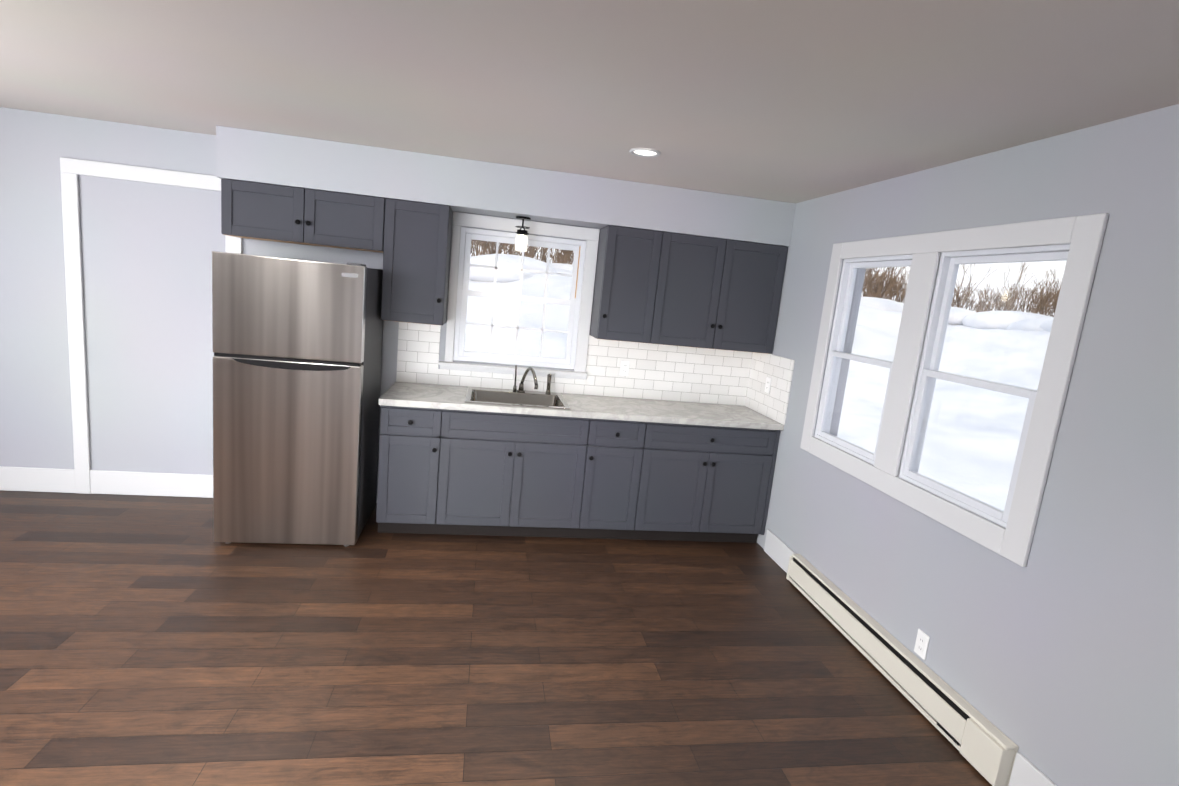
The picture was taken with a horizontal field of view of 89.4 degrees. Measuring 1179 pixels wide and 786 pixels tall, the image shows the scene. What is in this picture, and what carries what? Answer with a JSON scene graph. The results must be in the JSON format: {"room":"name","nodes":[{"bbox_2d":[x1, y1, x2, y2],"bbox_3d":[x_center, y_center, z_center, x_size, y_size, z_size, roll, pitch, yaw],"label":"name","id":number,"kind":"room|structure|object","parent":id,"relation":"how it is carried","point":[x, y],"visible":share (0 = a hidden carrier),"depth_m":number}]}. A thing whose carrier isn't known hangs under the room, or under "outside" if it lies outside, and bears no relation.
{"room":"kitchen","nodes":[
{"label":"kitchen","id":0,"kind":"room"},
{"bbox_2d":[0,107,598,502],"bbox_3d":[-1.797,-0.417,4.197,6.520,2.420,0.160,4,10,-10],"label":"wall","id":1,"kind":"structure","parent":0,"point":[147,249],"depth_m":3.87},
{"bbox_2d":[0,466,212,497],"bbox_3d":[-3.627,0.584,3.991,2.668,0.165,0.014,4,10,-10],"label":"baseboard","id":2,"kind":"structure","parent":1,"relation":"attached to","point":[101,481],"depth_m":4.05},
{"bbox_2d":[60,157,241,493],"bbox_3d":[-2.861,-0.354,3.951,1.032,2.170,0.041,4,10,-10],"label":"door frame","id":3,"kind":"structure","parent":1,"relation":"attached to","point":[71,169],"depth_m":3.80},
{"bbox_2d":[221,179,385,252],"bbox_3d":[-1.775,-1.114,3.800,0.938,0.328,0.361,4,10,-10],"label":"upper cabinet","id":4,"kind":"object","parent":1,"relation":"attached to","point":[274,213],"visible":1,"depth_m":3.66},
{"bbox_2d":[381,198,452,324],"bbox_3d":[-1.141,-0.855,3.952,0.392,0.762,0.361,4,10,-10],"label":"upper cabinet","id":5,"kind":"object","parent":1,"relation":"attached to","point":[416,258],"visible":1,"depth_m":3.81},
{"bbox_2d":[438,212,599,379],"bbox_3d":[-0.503,-0.679,4.295,1.074,1.092,0.145,4,10,-10],"label":"kitchen window","id":6,"kind":"structure","parent":1,"relation":"in","point":[459,293],"depth_m":4.28},
{"bbox_2d":[396,322,794,424],"bbox_3d":[0.001,-0.151,4.120,2.653,0.446,0.653,4,10,-10],"label":"tile backsplash","id":7,"kind":"structure","parent":1,"relation":"attached to","point":[686,374],"depth_m":4.47},
{"bbox_2d":[619,360,629,375],"bbox_3d":[0.265,-0.187,4.479,0.070,0.114,0.008,4,10,-10],"label":"outlet","id":8,"kind":"object","parent":7,"relation":"attached to","point":[624,368],"visible":1,"depth_m":4.48},
{"bbox_2d":[764,377,771,393],"bbox_3d":[1.295,-0.058,4.327,0.008,0.114,0.070,4,10,-10],"label":"outlet","id":9,"kind":"object","parent":7,"relation":"attached to","point":[767,384],"visible":1,"depth_m":4.32},
{"bbox_2d":[590,225,673,343],"bbox_3d":[0.278,-0.758,4.219,0.438,0.761,0.331,4,10,-10],"label":"upper cabinet","id":10,"kind":"object","parent":1,"relation":"attached to","point":[662,288],"depth_m":4.07},
{"bbox_2d":[662,233,787,353],"bbox_3d":[0.854,-0.718,4.321,0.977,0.761,0.331,4,10,-10],"label":"upper cabinet","id":11,"kind":"object","parent":1,"relation":"attached to","point":[723,294],"depth_m":4.18},
{"bbox_2d":[0,490,991,785],"bbox_3d":[-1.464,1.348,1.612,6.520,0.120,5.920,4,10,-10],"label":"floor","id":12,"kind":"structure","parent":0,"point":[156,640],"depth_m":2.62},
{"bbox_2d":[212,251,382,545],"bbox_3d":[-1.786,0.025,3.750,0.788,1.704,0.699,4,10,-10],"label":"fridge","id":13,"kind":"object","parent":12,"relation":"on","point":[297,356],"visible":0.98,"depth_m":3.42},
{"bbox_2d":[216,125,795,246],"bbox_3d":[-0.418,-1.328,3.996,3.683,0.290,0.336,4,10,-10],"label":"soffit","id":14,"kind":"structure","parent":0,"point":[493,189],"depth_m":3.80},
{"bbox_2d":[515,216,530,251],"bbox_3d":[-0.457,-1.074,4.037,0.100,0.225,0.100,4,10,-10],"label":"pendant light","id":15,"kind":"object","parent":14,"relation":"hanging from","point":[521,242],"visible":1,"depth_m":4.03},
{"bbox_2d":[464,389,567,436],"bbox_3d":[-0.498,0.121,4.033,0.605,0.169,0.465,4,10,-10],"label":"sink","id":16,"kind":"object","parent":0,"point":[489,410],"depth_m":3.83},
{"bbox_2d":[379,381,783,428],"bbox_3d":[-0.026,0.087,4.163,2.660,0.040,0.646,4,10,-10],"label":"countertop","id":17,"kind":"structure","parent":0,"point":[407,395],"depth_m":4.04},
{"bbox_2d":[513,365,551,392],"bbox_3d":[-0.394,-0.085,4.204,0.273,0.198,0.238,4,10,-10],"label":"faucet","id":18,"kind":"object","parent":17,"relation":"on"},
{"bbox_2d":[0,0,1178,202],"bbox_3d":[-1.214,-1.145,1.190,6.520,0.120,5.920,4,10,-10],"label":"ceiling","id":19,"kind":"structure","parent":0,"point":[793,101],"depth_m":2.11},
{"bbox_2d":[629,148,660,156],"bbox_3d":[0.288,-1.249,3.096,0.166,0.008,0.166,4,10,-10],"label":"recessed light","id":20,"kind":"object","parent":19,"relation":"in","point":[647,152],"visible":0.96,"depth_m":3.10},
{"bbox_2d":[757,104,1178,785],"bbox_3d":[1.798,0.336,1.876,0.160,2.420,5.760,4,10,-10],"label":"wall","id":21,"kind":"structure","parent":0,"point":[1055,660],"depth_m":2.10},
{"bbox_2d":[786,554,1018,785],"bbox_3d":[1.418,1.243,2.994,0.068,0.170,1.615,4,10,-10],"label":"baseboard heater","id":22,"kind":"object","parent":21,"relation":"attached to","point":[983,745],"visible":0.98,"depth_m":2.66},
{"bbox_2d":[764,529,1056,785],"bbox_3d":[1.639,1.481,1.805,0.014,0.165,4.938,4,10,-10],"label":"baseboard","id":23,"kind":"structure","parent":21,"relation":"attached to","point":[779,552],"depth_m":2.19},
{"bbox_2d":[914,629,929,659],"bbox_3d":[1.507,1.140,2.703,0.008,0.114,0.070,4,10,-10],"label":"outlet","id":24,"kind":"object","parent":21,"relation":"attached to","point":[921,644],"visible":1,"depth_m":2.70},
{"bbox_2d":[800,213,1108,566],"bbox_3d":[1.599,-0.124,2.924,0.110,1.281,1.651,4,10,-10],"label":"double window","id":25,"kind":"structure","parent":21,"relation":"in","point":[934,260],"depth_m":2.74},
{"label":"outside","id":26,"kind":"structure","parent":0,"visible":0},
{"bbox_2d":[464,274,1049,510],"bbox_3d":[20.177,-2.509,31.018,74.000,3.148,74.000,4,10,-10],"label":"snow","id":27,"kind":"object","parent":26,"point":[865,396],"depth_m":11.98},
{"bbox_2d":[469,254,1053,331],"bbox_3d":[6.567,-1.639,11.606,19.513,1.203,20.143,4,10,-10],"label":"mounds","id":28,"kind":"object","parent":27,"relation":"on","point":[884,306],"depth_m":16.34},
{"bbox_2d":[470,239,1061,316],"bbox_3d":[8.418,-3.078,14.150,23.779,2.781,24.061,4,10,-10],"label":"trees","id":29,"kind":"object","parent":27,"relation":"on","point":[1043,300],"depth_m":19.88}
]}

